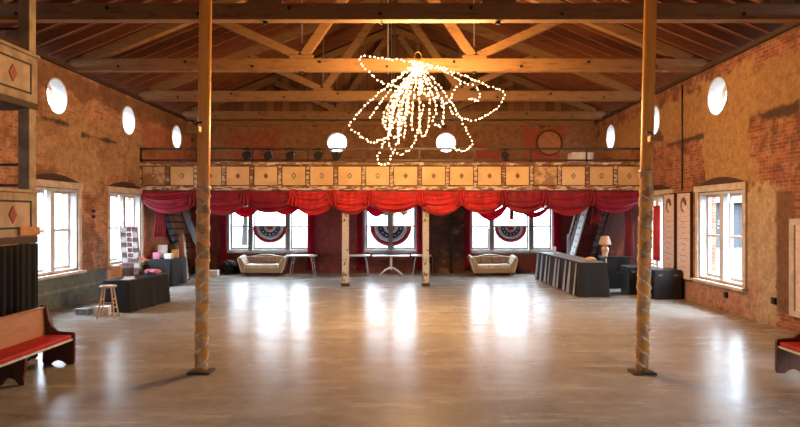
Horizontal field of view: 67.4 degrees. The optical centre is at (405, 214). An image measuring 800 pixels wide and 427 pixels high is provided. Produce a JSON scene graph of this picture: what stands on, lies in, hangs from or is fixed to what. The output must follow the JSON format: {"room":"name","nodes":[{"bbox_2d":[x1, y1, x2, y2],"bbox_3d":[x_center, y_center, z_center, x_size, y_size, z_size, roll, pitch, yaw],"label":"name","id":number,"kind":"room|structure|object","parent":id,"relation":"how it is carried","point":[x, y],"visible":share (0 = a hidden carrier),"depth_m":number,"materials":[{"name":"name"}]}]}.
{"room":"ballroom","nodes":[
{"label":"ballroom","id":0,"kind":"room"},
{"bbox_2d":[0,58,190,310],"bbox_3d":[-8.480,-0.610,9.535,0.420,5.880,27.070,0,0,0],"label":"wall","id":1,"kind":"structure","parent":0,"point":[88,144],"depth_m":15.73,"materials":[{"name":"brick"}]},
{"bbox_2d":[45,77,67,114],"bbox_3d":[-8.410,-2.810,14.200,0.320,0.874,0.874,0,0,0],"label":"window","id":2,"kind":"structure","parent":1,"relation":"in","point":[58,88],"depth_m":14.53,"materials":[{"name":"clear glass"}]},
{"bbox_2d":[36,173,86,280],"bbox_3d":[-8.340,0.244,14.100,0.420,2.432,2.360,0,0,0],"label":"window","id":3,"kind":"structure","parent":1,"relation":"in","point":[47,179],"depth_m":14.47,"materials":[{"name":"glass"},{"name":"white painted wood"}]},
{"bbox_2d":[0,34,193,122],"bbox_3d":[-8.210,-3.595,9.535,0.120,0.091,27.070,0,0,0],"label":"trim","id":4,"kind":"structure","parent":1,"relation":"attached to","point":[46,57],"depth_m":15.85,"materials":[{"name":"brown wood"}]},
{"bbox_2d":[106,182,146,267],"bbox_3d":[-8.340,0.244,17.700,0.420,2.432,2.360,0,0,0],"label":"window","id":5,"kind":"structure","parent":1,"relation":"in","point":[137,205],"depth_m":17.63,"materials":[{"name":"glass"},{"name":"white painted wood"}]},
{"bbox_2d":[121,106,134,134],"bbox_3d":[-8.410,-2.810,17.850,0.320,0.874,0.874,0,0,0],"label":"window","id":6,"kind":"structure","parent":1,"relation":"in","point":[127,112],"depth_m":18.19,"materials":[{"name":"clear glass"}]},
{"bbox_2d":[172,125,180,147],"bbox_3d":[-8.410,-2.810,21.600,0.320,0.874,0.874,0,0,0],"label":"window","id":7,"kind":"structure","parent":1,"relation":"in","point":[176,133],"depth_m":21.95,"materials":[{"name":"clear glass"}]},
{"bbox_2d":[191,123,597,272],"bbox_3d":[-0.445,-0.610,23.280,16.490,5.880,0.420,0,0,0],"label":"wall","id":8,"kind":"structure","parent":0,"point":[328,224],"depth_m":23.07,"materials":[{"name":"paint"}]},
{"bbox_2d":[220,215,226,269],"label":"window curtain","id":9,"kind":"object","parent":8,"relation":"hanging from","point":[223,255],"depth_m":22.85,"materials":[{"name":"red fabric"}]},
{"bbox_2d":[226,206,306,253],"bbox_3d":[-5.280,0.345,23.140,3.420,2.270,0.420,0,0,0],"label":"window","id":10,"kind":"structure","parent":8,"relation":"in","point":[251,219],"depth_m":23.10,"materials":[{"name":"white wood"}]},
{"bbox_2d":[253,226,285,242],"bbox_3d":[-5.270,0.759,23.219,1.320,0.628,0.035,0,0,0],"label":"bunting","id":11,"kind":"object","parent":10,"relation":"attached to","point":[271,234],"visible":1,"depth_m":23.23},
{"bbox_2d":[307,215,314,269],"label":"window curtain","id":12,"kind":"object","parent":8,"relation":"hanging from","point":[310,218],"depth_m":22.86,"materials":[{"name":"red fabric"}]},
{"bbox_2d":[327,132,346,151],"bbox_3d":[-2.650,-2.790,23.210,0.794,0.794,0.320,0,0,0],"label":"window","id":13,"kind":"structure","parent":8,"relation":"in","point":[334,133],"depth_m":23.05,"materials":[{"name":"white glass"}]},
{"bbox_2d":[139,148,639,190],"bbox_3d":[-0.445,-1.430,20.808,15.630,1.320,4.515,0,0,0],"label":"balcony","id":14,"kind":"object","parent":8,"relation":"attached to","point":[154,176],"visible":0.93,"depth_m":18.63,"materials":[{"name":"brown wood"}]},
{"bbox_2d":[154,211,165,236],"bbox_3d":[-7.750,-0.040,18.900,0.406,1.441,0.112,0,0,0],"label":"drape","id":15,"kind":"object","parent":14,"relation":"hanging from","point":[159,230],"visible":0.59,"depth_m":18.89,"materials":[{"name":"fabric"}]},
{"bbox_2d":[235,207,256,216],"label":"window curtain","id":16,"kind":"object","parent":14,"relation":"hanging from","point":[245,211],"depth_m":22.74,"materials":[{"name":"red fabric"}]},
{"bbox_2d":[242,148,251,159],"bbox_3d":[-4.903,-1.883,18.515,0.322,0.373,0.252,0,0,0],"label":"stage light","id":17,"kind":"object","parent":14,"relation":"attached to","point":[246,155],"visible":1,"depth_m":18.43,"materials":[{"name":"black metal"}]},
{"bbox_2d":[263,148,273,159],"bbox_3d":[-4.252,-1.883,18.515,0.322,0.373,0.252,0,0,0],"label":"stage light","id":18,"kind":"object","parent":14,"relation":"attached to","point":[267,155],"visible":1,"depth_m":18.43,"materials":[{"name":"black metal"}]},
{"bbox_2d":[278,206,297,214],"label":"window curtain","id":19,"kind":"object","parent":14,"relation":"hanging from","point":[291,209],"depth_m":22.74,"materials":[{"name":"red fabric"}]},
{"bbox_2d":[285,148,295,159],"bbox_3d":[-3.569,-1.883,18.515,0.322,0.373,0.252,0,0,0],"label":"stage light","id":20,"kind":"object","parent":14,"relation":"attached to","point":[290,155],"visible":1,"depth_m":18.43,"materials":[{"name":"black metal"}]},
{"bbox_2d":[313,148,323,159],"bbox_3d":[-2.700,-1.883,18.515,0.322,0.373,0.252,0,0,0],"label":"stage light","id":21,"kind":"object","parent":14,"relation":"attached to","point":[318,155],"visible":1,"depth_m":18.43,"materials":[{"name":"black metal"}]},
{"bbox_2d":[331,148,341,159],"bbox_3d":[-2.141,-1.883,18.515,0.322,0.373,0.252,0,0,0],"label":"stage light","id":22,"kind":"object","parent":14,"relation":"attached to","point":[336,155],"visible":1,"depth_m":18.43,"materials":[{"name":"black metal"}]},
{"bbox_2d":[356,206,421,269],"bbox_3d":[-0.600,0.655,22.814,2.700,2.850,0.222,0,0,0],"label":"window curtain","id":23,"kind":"object","parent":14,"relation":"hanging from","point":[373,211],"visible":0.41,"depth_m":22.85,"materials":[{"name":"red fabric"}]},
{"bbox_2d":[141,190,638,215],"bbox_3d":[-0.451,-0.371,18.599,15.553,0.802,0.290,0,0,0],"label":"swag valance","id":24,"kind":"object","parent":14,"relation":"hanging from","point":[438,203],"visible":0.98,"depth_m":18.59,"materials":[{"name":"fabric"}]},
{"bbox_2d":[479,206,506,219],"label":"window curtain","id":25,"kind":"object","parent":14,"relation":"hanging from","point":[495,214],"depth_m":22.74,"materials":[{"name":"red fabric"}]},
{"bbox_2d":[499,148,509,159],"bbox_3d":[3.041,-1.883,18.515,0.322,0.373,0.252,0,0,0],"label":"stage light","id":26,"kind":"object","parent":14,"relation":"attached to","point":[504,155],"visible":1,"depth_m":18.43,"materials":[{"name":"black metal"}]},
{"bbox_2d":[524,206,548,217],"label":"window curtain","id":27,"kind":"object","parent":14,"relation":"hanging from","point":[535,214],"depth_m":22.74,"materials":[{"name":"red fabric"}]},
{"bbox_2d":[568,152,593,161],"bbox_3d":[5.600,-1.480,19.250,0.700,1.020,0.500,0,0,0],"label":"storage box","id":28,"kind":"object","parent":14,"relation":"on","point":[573,155],"visible":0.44,"depth_m":19.00,"materials":[{"name":"white paper"}]},
{"bbox_2d":[590,206,602,223],"bbox_3d":[6.100,-0.240,19.200,0.406,1.041,0.132,0,0,0],"label":"drape","id":29,"kind":"object","parent":14,"relation":"hanging from","point":[596,218],"visible":0.48,"depth_m":19.19,"materials":[{"name":"fabric"}]},
{"bbox_2d":[623,208,633,259],"bbox_3d":[7.025,0.325,18.950,0.356,2.170,0.125,0,0,0],"label":"drape","id":30,"kind":"object","parent":14,"relation":"hanging from","point":[628,235],"visible":0.69,"depth_m":18.94,"materials":[{"name":"fabric"}]},
{"bbox_2d":[363,206,416,253],"bbox_3d":[-0.600,0.345,23.140,2.300,2.270,0.420,0,0,0],"label":"window","id":31,"kind":"structure","parent":8,"relation":"in","point":[390,216],"depth_m":23.10,"materials":[{"name":"white wood"}]},
{"bbox_2d":[370,227,410,245],"bbox_3d":[-0.590,0.826,23.219,1.600,0.761,0.035,0,0,0],"label":"bunting","id":32,"kind":"object","parent":31,"relation":"attached to","point":[380,234],"visible":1,"depth_m":23.23},
{"bbox_2d":[195,121,593,124],"bbox_3d":[-0.445,-3.530,23.010,15.250,0.160,0.120,0,0,0],"label":"trim","id":33,"kind":"structure","parent":8,"relation":"attached to","point":[212,122],"depth_m":22.95,"materials":[{"name":"wood"}]},
{"bbox_2d":[436,132,455,152],"bbox_3d":[1.540,-2.790,23.210,0.794,0.794,0.320,0,0,0],"label":"window","id":34,"kind":"structure","parent":8,"relation":"in","point":[448,133],"depth_m":23.05,"materials":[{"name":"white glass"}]},
{"bbox_2d":[450,213,451,272],"bbox_3d":[1.720,0.730,23.000,0.086,3.000,0.090,0,0,0],"label":"drain pipe","id":35,"kind":"object","parent":8,"relation":"attached to","point":[451,213],"visible":0.66,"depth_m":22.96,"materials":[{"name":"brown metal"}]},
{"bbox_2d":[464,207,470,269],"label":"window curtain","id":36,"kind":"object","parent":8,"relation":"hanging from","point":[467,213],"depth_m":22.84,"materials":[{"name":"red fabric"}]},
{"bbox_2d":[470,208,552,253],"bbox_3d":[4.070,0.345,23.140,3.480,2.270,0.420,0,0,0],"label":"window","id":37,"kind":"structure","parent":8,"relation":"in","point":[490,226],"depth_m":23.10,"materials":[{"name":"white wood"}]},
{"bbox_2d":[495,227,526,241],"bbox_3d":[4.050,0.760,23.219,1.240,0.590,0.035,0,0,0],"label":"bunting","id":38,"kind":"object","parent":37,"relation":"attached to","point":[508,234],"visible":1,"depth_m":23.23},
{"bbox_2d":[536,130,561,155],"bbox_3d":[5.500,-2.770,23.034,1.000,1.000,0.067,0,0,0],"label":"round board","id":39,"kind":"object","parent":8,"relation":"attached to","point":[547,138],"visible":0.94,"depth_m":23.02,"materials":[{"name":"brown wood"}]},
{"bbox_2d":[553,211,560,252],"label":"window curtain","id":40,"kind":"object","parent":8,"relation":"hanging from","point":[556,217],"depth_m":22.87,"materials":[{"name":"red fabric"}]},
{"bbox_2d":[194,35,594,122],"bbox_3d":[-0.445,-5.399,23.245,16.490,3.698,0.150,0,0,0],"label":"wall","id":41,"kind":"structure","parent":0,"point":[369,83],"depth_m":23.17,"materials":[{"name":"wood"}]},
{"bbox_2d":[0,273,799,426],"bbox_3d":[-0.445,2.330,9.535,16.490,0.200,27.910,0,0,0],"label":"floor","id":42,"kind":"structure","parent":0,"point":[295,349],"depth_m":9.01,"materials":[{"name":"worn varnished wood planks"}]},
{"bbox_2d":[0,0,39,244],"bbox_3d":[-7.005,-1.270,7.820,2.510,7.000,3.240,0,0,0],"label":"balcony","id":43,"kind":"object","parent":42,"relation":"on","point":[18,64],"visible":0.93,"depth_m":9.20,"materials":[{"name":"wood"},{"name":"cream painted panels"},{"name":"black cloth"}]},
{"bbox_2d":[0,243,37,360],"bbox_3d":[-5.739,1.325,7.805,0.110,1.770,3.115,0,0,0],"label":"stage curtain","id":44,"kind":"object","parent":43,"relation":"hanging from","point":[18,263],"visible":0.59,"depth_m":8.92,"materials":[{"name":"fabric"}]},
{"bbox_2d":[0,305,75,384],"bbox_3d":[-5.210,1.786,7.300,0.519,0.888,3.400,0,0,0],"label":"pew","id":45,"kind":"object","parent":42,"relation":"on","point":[25,334],"visible":1,"depth_m":8.40,"materials":[{"name":"brown wood"}]},
{"bbox_2d":[0,335,70,363],"bbox_3d":[-5.180,1.810,7.300,0.400,0.060,3.290,0,0,0],"label":"seat cushion","id":46,"kind":"object","parent":45,"relation":"on","point":[24,348],"depth_m":8.18,"materials":[{"name":"red fabric"}]},
{"bbox_2d":[76,307,93,314],"bbox_3d":[-7.200,2.160,13.500,0.300,0.140,0.300,0,0,6],"label":"carton","id":47,"kind":"object","parent":42,"relation":"on","point":[83,310],"visible":0.8,"depth_m":13.36,"materials":[{"name":"grey cardboard"}]},
{"bbox_2d":[94,305,110,315],"bbox_3d":[-6.750,2.130,13.350,0.300,0.200,0.250,0,0,-11],"label":"carton","id":48,"kind":"object","parent":42,"relation":"on","point":[107,308],"visible":0.88,"depth_m":13.25,"materials":[{"name":"cardboard"}]},
{"bbox_2d":[96,284,118,318],"bbox_3d":[-6.480,1.882,13.050,0.374,0.703,0.374,0,0,-11],"label":"bar stool","id":49,"kind":"object","parent":42,"relation":"on","point":[111,286],"visible":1,"depth_m":12.96,"materials":[{"name":"brown wood"}]},
{"bbox_2d":[119,226,140,276],"bbox_3d":[-7.240,1.256,15.990,0.644,1.954,0.548,0,0,0],"label":"magazine rack","id":50,"kind":"object","parent":42,"relation":"on","point":[120,231],"visible":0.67,"depth_m":15.77,"materials":[{"name":"grey metal"}]},
{"bbox_2d":[102,273,170,311],"bbox_3d":[-6.520,1.864,14.548,0.772,0.732,1.846,0,0,7],"label":"draped table","id":51,"kind":"object","parent":42,"relation":"on","point":[147,290],"visible":0.91,"depth_m":14.08,"materials":[{"name":"black fabric"}]},
{"bbox_2d":[111,265,121,277],"bbox_3d":[-6.920,1.355,14.350,0.200,0.280,0.200,0,0,-11],"label":"box","id":52,"kind":"object","parent":51,"relation":"on","point":[116,271],"visible":1,"depth_m":14.26,"materials":[{"name":"cardboard"}]},
{"bbox_2d":[122,267,133,275],"bbox_3d":[-6.850,1.395,14.750,0.220,0.200,0.220,0,0,0],"label":"box","id":53,"kind":"object","parent":51,"relation":"on","point":[126,271],"visible":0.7,"depth_m":14.64,"materials":[{"name":"cardboard"}]},
{"bbox_2d":[138,257,148,274],"bbox_3d":[-6.603,1.271,15.028,0.281,0.449,0.225,0,0,27],"label":"flower vase","id":54,"kind":"object","parent":51,"relation":"on","point":[141,271],"visible":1,"depth_m":14.97,"materials":[{"name":"brown plant"}]},
{"bbox_2d":[150,269,161,273],"bbox_3d":[-6.286,1.421,15.044,0.270,0.144,0.274,0,0,22],"label":"bunch","id":55,"kind":"object","parent":51,"relation":"on","point":[153,271],"visible":1,"depth_m":14.97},
{"bbox_2d":[147,257,186,285],"bbox_3d":[-7.680,1.809,19.350,0.892,0.842,1.473,0,0,0],"label":"draped table","id":56,"kind":"object","parent":42,"relation":"on","point":[176,268],"visible":0.66,"depth_m":18.83,"materials":[{"name":"black fabric"}]},
{"bbox_2d":[153,252,159,258],"bbox_3d":[-7.900,1.285,19.000,0.200,0.200,0.200,0,0,-17],"label":"gift box","id":57,"kind":"object","parent":56,"relation":"on","point":[156,255],"visible":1,"depth_m":18.91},
{"bbox_2d":[158,245,167,257],"bbox_3d":[-7.850,1.175,19.350,0.300,0.420,0.040,0,0,-9],"label":"picture frame","id":58,"kind":"object","parent":56,"relation":"on","point":[162,249],"visible":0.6,"depth_m":19.33,"materials":[{"name":"white paper"}]},
{"bbox_2d":[164,253,172,258],"bbox_3d":[-7.550,1.305,19.100,0.220,0.160,0.200,0,0,0],"label":"gift box","id":59,"kind":"object","parent":56,"relation":"on","point":[166,255],"visible":1,"depth_m":19.00,"materials":[{"name":"cardboard"}]},
{"bbox_2d":[167,243,177,252],"bbox_3d":[-7.750,1.160,19.780,0.480,0.450,0.480,0,0,0],"label":"hat","id":60,"kind":"object","parent":56,"relation":"on","point":[171,246],"visible":0.45,"depth_m":19.61,"materials":[{"name":"brown fabric"}]},
{"bbox_2d":[171,249,178,257],"bbox_3d":[-7.500,1.255,19.500,0.200,0.260,0.160,0,0,-6],"label":"gift box","id":61,"kind":"object","parent":56,"relation":"on","point":[175,252],"visible":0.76,"depth_m":19.43,"materials":[{"name":"orange cardboard"}]},
{"bbox_2d":[165,210,195,271],"bbox_3d":[-7.777,0.730,20.975,0.815,3.052,3.223,0,0,0],"label":"stair","id":62,"kind":"structure","parent":42,"relation":"on","point":[170,231],"depth_m":20.69,"materials":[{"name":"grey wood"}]},
{"bbox_2d":[178,230,189,280],"bbox_3d":[-7.640,1.370,20.420,0.460,1.720,0.380,0,0,0],"label":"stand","id":63,"kind":"object","parent":42,"relation":"on","point":[181,245],"visible":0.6,"depth_m":20.34,"materials":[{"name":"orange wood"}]},
{"bbox_2d":[187,0,215,374],"bbox_3d":[-2.889,-1.871,8.500,0.342,8.203,0.280,0,0,0],"label":"column","id":64,"kind":"structure","parent":42,"relation":"on","point":[203,187],"depth_m":8.42,"materials":[{"name":"brown wood"}]},
{"bbox_2d":[186,121,202,132],"bbox_3d":[-2.914,-1.218,8.280,0.212,0.155,0.120,0,0,0],"label":"lamp","id":65,"kind":"object","parent":64,"relation":"attached to","point":[190,128],"visible":1,"depth_m":8.22,"materials":[{"name":"orange metal"}]},
{"bbox_2d":[209,270,219,276],"bbox_3d":[-7.100,2.120,21.900,0.500,0.220,0.300,0,0,0],"label":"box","id":66,"kind":"object","parent":42,"relation":"on","point":[213,273],"visible":0.56,"depth_m":21.75,"materials":[{"name":"cardboard"}]},
{"bbox_2d":[221,259,237,273],"bbox_3d":[-6.655,1.961,22.591,0.620,0.575,0.509,0,0,0],"label":"bundle","id":67,"kind":"object","parent":42,"relation":"on","point":[228,266],"visible":1,"depth_m":22.43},
{"bbox_2d":[237,254,288,275],"bbox_3d":[-5.280,1.850,22.344,1.791,0.760,0.844,0,0,0],"label":"loveseat","id":68,"kind":"object","parent":42,"relation":"on","point":[262,263],"visible":0.99,"depth_m":21.97,"materials":[{"name":"beige fabric"}]},
{"bbox_2d":[253,256,264,262],"bbox_3d":[-5.500,1.682,22.441,0.440,0.263,0.161,0,0,0],"label":"pillow","id":69,"kind":"object","parent":68,"relation":"on","point":[256,259],"depth_m":22.38,"materials":[{"name":"fabric"}]},
{"bbox_2d":[245,263,278,267],"bbox_3d":[-5.280,1.870,22.210,1.200,0.120,0.560,0,0,0],"label":"seat cushion","id":70,"kind":"object","parent":68,"relation":"on","point":[247,265],"depth_m":21.95,"materials":[{"name":"fabric"}]},
{"bbox_2d":[265,256,276,262],"bbox_3d":[-5.060,1.682,22.441,0.440,0.263,0.161,0,0,0],"label":"pillow","id":71,"kind":"object","parent":68,"relation":"on","point":[268,259],"depth_m":22.38,"materials":[{"name":"fabric"}]},
{"bbox_2d":[288,254,316,274],"bbox_3d":[-3.850,1.861,22.400,1.000,0.742,0.600,0,0,0],"label":"folding table","id":72,"kind":"object","parent":42,"relation":"on","point":[291,255],"visible":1,"depth_m":22.14,"materials":[{"name":"white plastic"}]},
{"bbox_2d":[341,190,349,285],"bbox_3d":[-1.900,0.723,18.840,0.260,3.015,0.260,0,0,0],"label":"post","id":73,"kind":"object","parent":42,"relation":"on","point":[345,217],"visible":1,"depth_m":18.74,"materials":[{"name":"white paint"}]},
{"bbox_2d":[349,254,369,274],"bbox_3d":[-1.825,1.861,22.450,0.950,0.742,0.600,0,0,0],"label":"folding table","id":74,"kind":"object","parent":42,"relation":"on","point":[350,255],"visible":0.59,"depth_m":22.19,"materials":[{"name":"white plastic"}]},
{"bbox_2d":[372,255,409,274],"bbox_3d":[-0.560,1.856,22.200,1.380,0.732,0.560,0,0,0],"label":"pedestal table","id":75,"kind":"object","parent":42,"relation":"on","point":[390,256],"visible":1,"depth_m":22.07,"materials":[{"name":"white plastic"}]},
{"bbox_2d":[411,254,431,274],"bbox_3d":[0.575,1.861,22.450,0.750,0.742,0.600,0,0,0],"label":"folding table","id":76,"kind":"object","parent":42,"relation":"on","point":[412,255],"visible":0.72,"depth_m":22.19,"materials":[{"name":"white plastic"}]},
{"bbox_2d":[422,190,429,285],"bbox_3d":[0.620,0.723,18.840,0.260,3.015,0.260,0,0,0],"label":"post","id":77,"kind":"object","parent":42,"relation":"on","point":[425,215],"visible":0.94,"depth_m":18.74,"materials":[{"name":"white paint"}]},
{"bbox_2d":[468,254,518,275],"bbox_3d":[3.200,1.850,22.294,1.791,0.760,0.844,0,0,-3],"label":"loveseat","id":78,"kind":"object","parent":42,"relation":"on","point":[486,263],"visible":1,"depth_m":21.95,"materials":[{"name":"beige fabric"}]},
{"bbox_2d":[480,257,491,263],"bbox_3d":[2.976,1.682,22.380,0.440,0.263,0.161,0,0,-3],"label":"pillow","id":79,"kind":"object","parent":78,"relation":"on","point":[483,260],"depth_m":22.32,"materials":[{"name":"fabric"}]},
{"bbox_2d":[477,263,509,267],"bbox_3d":[3.207,1.870,22.160,1.200,0.120,0.560,0,0,-3],"label":"seat cushion","id":80,"kind":"object","parent":78,"relation":"on","point":[479,265],"depth_m":21.91,"materials":[{"name":"fabric"}]},
{"bbox_2d":[492,256,502,263],"bbox_3d":[3.415,1.682,22.402,0.440,0.263,0.161,0,0,-3],"label":"pillow","id":81,"kind":"object","parent":78,"relation":"on","point":[495,259],"depth_m":22.35,"materials":[{"name":"fabric"}]},
{"bbox_2d":[535,252,609,296],"bbox_3d":[5.016,1.758,18.650,0.941,0.944,4.891,0,0,-2],"label":"table","id":82,"kind":"object","parent":42,"relation":"on","point":[574,275],"visible":0.99,"depth_m":16.81,"materials":[{"name":"fabric"}]},
{"bbox_2d":[584,257,596,260],"bbox_3d":[5.150,1.224,16.750,0.340,0.120,0.335,0,0,0],"label":"straw basket","id":83,"kind":"object","parent":82,"relation":"on","point":[586,258],"visible":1,"depth_m":16.64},
{"bbox_2d":[567,207,608,257],"bbox_3d":[6.457,0.730,21.275,0.815,3.031,2.844,0,0,0],"label":"stair","id":84,"kind":"structure","parent":42,"relation":"on","point":[571,249],"depth_m":21.33,"materials":[{"name":"metal"}]},
{"bbox_2d":[598,256,631,288],"bbox_3d":[6.405,1.750,18.398,0.850,0.960,0.603,0,0,0],"label":"base cabinet","id":85,"kind":"object","parent":42,"relation":"on","point":[614,263],"visible":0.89,"depth_m":18.13,"materials":[{"name":"black laminate"}]},
{"bbox_2d":[599,236,610,256],"bbox_3d":[6.100,0.959,18.400,0.380,0.620,0.380,0,0,0],"label":"table lamp","id":86,"kind":"object","parent":85,"relation":"on","point":[604,240],"visible":1,"depth_m":18.30,"materials":[{"name":"ceramic"}]},
{"bbox_2d":[621,265,637,294],"bbox_3d":[6.550,1.840,17.090,0.620,0.780,0.720,0,0,0],"label":"equipment case","id":87,"kind":"object","parent":42,"relation":"on","point":[628,272],"visible":0.5,"depth_m":16.83,"materials":[{"name":"plastic"}]},
{"bbox_2d":[627,0,656,375],"bbox_3d":[3.380,-1.601,8.470,0.420,7.662,0.280,0,0,0],"label":"column","id":88,"kind":"structure","parent":42,"relation":"on","point":[645,201],"depth_m":8.39,"materials":[{"name":"brown wood"}]},
{"bbox_2d":[646,131,663,142],"bbox_3d":[3.414,-1.077,8.250,0.212,0.155,0.120,0,0,0],"label":"lamp","id":89,"kind":"object","parent":88,"relation":"attached to","point":[659,137],"visible":1,"depth_m":8.19,"materials":[{"name":"orange metal"}]},
{"bbox_2d":[650,267,680,299],"bbox_3d":[6.900,1.840,16.190,0.720,0.780,0.820,0,0,0],"label":"equipment case","id":90,"kind":"object","parent":42,"relation":"on","point":[665,281],"visible":0.8,"depth_m":15.80,"materials":[{"name":"plastic"}]},
{"bbox_2d":[775,330,799,372],"bbox_3d":[5.480,1.786,6.800,0.519,0.888,3.400,0,0,0],"label":"pew","id":91,"kind":"object","parent":42,"relation":"on","point":[787,350],"visible":1,"depth_m":8.45,"materials":[{"name":"brown wood"}]},
{"bbox_2d":[780,342,799,351],"bbox_3d":[5.450,1.810,6.800,0.400,0.060,3.290,0,0,0],"label":"seat cushion","id":92,"kind":"object","parent":91,"relation":"on","point":[788,346],"depth_m":8.25,"materials":[{"name":"red fabric"}]},
{"bbox_2d":[0,0,799,114],"bbox_3d":[-0.445,-5.501,9.535,17.050,3.634,28.470,0,0,0],"label":"ceiling","id":93,"kind":"structure","parent":0,"point":[62,42],"depth_m":16.81,"materials":[{"name":"wood"}]},
{"bbox_2d":[70,0,705,73],"bbox_3d":[-0.445,-5.230,14.840,15.640,3.479,0.240,0,0,0],"label":"roof truss","id":94,"kind":"object","parent":93,"relation":"attached to","point":[98,60],"visible":0.88,"depth_m":14.75,"materials":[{"name":"brown wood"}]},
{"bbox_2d":[139,0,641,102],"bbox_3d":[-0.445,-5.230,18.690,15.640,3.479,0.240,0,0,0],"label":"roof truss","id":95,"kind":"object","parent":93,"relation":"attached to","point":[160,92],"visible":0.82,"depth_m":18.60,"materials":[{"name":"brown wood"}]},
{"bbox_2d":[183,27,604,120],"bbox_3d":[-0.445,-5.230,22.290,15.640,3.479,0.240,0,0,0],"label":"roof truss","id":96,"kind":"object","parent":93,"relation":"attached to","point":[587,112],"visible":0.83,"depth_m":22.20,"materials":[{"name":"brown wood"}]},
{"bbox_2d":[0,0,799,24],"bbox_3d":[-0.445,-5.230,10.990,15.640,3.479,0.240,0,0,0],"label":"ceiling beam","id":97,"kind":"structure","parent":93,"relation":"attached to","point":[265,12],"depth_m":10.89,"materials":[{"name":"brown wood"}]},
{"bbox_2d":[349,51,504,165],"bbox_3d":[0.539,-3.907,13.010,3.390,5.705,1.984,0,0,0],"label":"chandelier","id":98,"kind":"object","parent":93,"relation":"hanging from","point":[417,61],"visible":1,"depth_m":12.91,"materials":[{"name":"dark wire"},{"name":"warm glowing glass bulbs"}]},
{"bbox_2d":[598,26,799,332],"bbox_3d":[7.590,-0.610,9.535,0.420,5.880,27.070,0,0,0],"label":"wall","id":99,"kind":"structure","parent":0,"point":[755,140],"depth_m":13.04,"materials":[{"name":"brick"}]},
{"bbox_2d":[606,124,614,147],"bbox_3d":[7.520,-2.810,21.600,0.320,0.914,0.914,0,0,0],"label":"window","id":100,"kind":"structure","parent":99,"relation":"in","point":[610,136],"depth_m":21.97,"materials":[{"name":"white glass"}]},
{"bbox_2d":[654,105,660,134],"bbox_3d":[7.520,-2.810,17.850,0.320,0.914,0.914,0,0,0],"label":"window","id":101,"kind":"structure","parent":99,"relation":"in","point":[657,115],"depth_m":18.18,"materials":[{"name":"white glass"}]},
{"bbox_2d":[651,185,672,266],"bbox_3d":[7.450,0.384,17.700,0.420,2.552,2.360,0,0,0],"label":"window","id":102,"kind":"structure","parent":99,"relation":"in","point":[657,189],"depth_m":17.62,"materials":[{"name":"glass"},{"name":"pale cream painted wood"}]},
{"bbox_2d":[653,206,659,260],"bbox_3d":[7.320,0.530,17.525,0.066,1.600,0.454,0,0,0],"label":"curtain","id":103,"kind":"object","parent":102,"relation":"hanging from","point":[656,209],"visible":1,"depth_m":17.48,"materials":[{"name":"fabric"}]},
{"bbox_2d":[663,193,675,268],"bbox_3d":[7.343,0.555,16.720,0.065,2.310,0.740,0,0,0],"label":"board","id":104,"kind":"object","parent":99,"relation":"attached to","point":[669,200],"visible":0.8,"depth_m":16.67,"materials":[{"name":"brown wood"}]},
{"bbox_2d":[681,85,682,189],"bbox_3d":[7.350,-2.070,15.980,0.037,2.800,0.037,0,0,23],"label":"conduit","id":105,"kind":"object","parent":99,"relation":"attached to","point":[681,85],"visible":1,"depth_m":15.97,"materials":[{"name":"brown metal"}]},
{"bbox_2d":[676,192,692,281],"bbox_3d":[7.343,0.555,15.825,0.065,2.310,0.810,0,0,0],"label":"board","id":106,"kind":"object","parent":99,"relation":"attached to","point":[684,200],"visible":0.88,"depth_m":15.76,"materials":[{"name":"brown wood"}]},
{"bbox_2d":[595,23,799,122],"bbox_3d":[7.320,-3.595,9.535,0.120,0.091,27.070,0,0,0],"label":"trim","id":107,"kind":"structure","parent":99,"relation":"attached to","point":[789,26],"depth_m":13.87,"materials":[{"name":"brown wood"}]},
{"bbox_2d":[707,76,727,115],"bbox_3d":[7.520,-2.810,14.200,0.320,0.914,0.914,0,0,0],"label":"window","id":108,"kind":"structure","parent":99,"relation":"in","point":[715,108],"depth_m":14.55,"materials":[{"name":"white glass"}]},
{"bbox_2d":[690,177,747,291],"bbox_3d":[7.450,0.384,14.100,0.420,2.552,2.360,0,0,0],"label":"window","id":109,"kind":"structure","parent":99,"relation":"in","point":[703,235],"depth_m":14.14,"materials":[{"name":"glass"},{"name":"pale cream painted wood"}]},
{"bbox_2d":[771,297,776,303],"bbox_3d":[7.354,1.715,12.000,0.047,0.130,0.120,0,0,0],"label":"box","id":110,"kind":"object","parent":99,"relation":"attached to","point":[773,299],"visible":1,"depth_m":11.97,"materials":[{"name":"black metal"}]},
{"bbox_2d":[789,219,799,317],"bbox_3d":[7.338,0.990,10.640,0.077,1.840,1.600,0,0,0],"label":"framed board","id":111,"kind":"object","parent":99,"relation":"attached to","point":[794,224],"visible":1,"depth_m":11.30,"materials":[{"name":"wood"}]},
{"label":"outside","id":112,"kind":"structure","parent":0,"visible":0},
{"bbox_2d":[36,229,741,278],"bbox_3d":[0.000,2.655,25.000,180.000,0.150,170.000,0,0,0],"label":"ground","id":113,"kind":"structure","parent":112,"point":[299,236],"depth_m":54.32,"materials":[{"name":"white"}]},
{"bbox_2d":[242,205,247,244],"bbox_3d":[-14.305,-1.241,51.931,4.548,7.661,5.279,0,0,-44],"label":"tree","id":114,"kind":"object","parent":113,"relation":"on","point":[245,219],"visible":0.02,"depth_m":51.82,"materials":[{"name":"grey plant"}]},
{"bbox_2d":[373,206,407,215],"bbox_3d":[-1.700,-0.707,54.180,4.067,6.594,4.387,0,0,0],"label":"tree","id":115,"kind":"object","parent":113,"relation":"on","point":[406,212],"visible":0.02,"depth_m":53.37,"materials":[{"name":"grey plant"}]},
{"bbox_2d":[716,194,741,246],"bbox_3d":[34.000,-0.100,52.000,24.800,5.340,9.000,0,0,0],"label":"building","id":116,"kind":"structure","parent":113,"relation":"on","point":[737,200],"depth_m":48.01,"materials":[{"name":"grey"}]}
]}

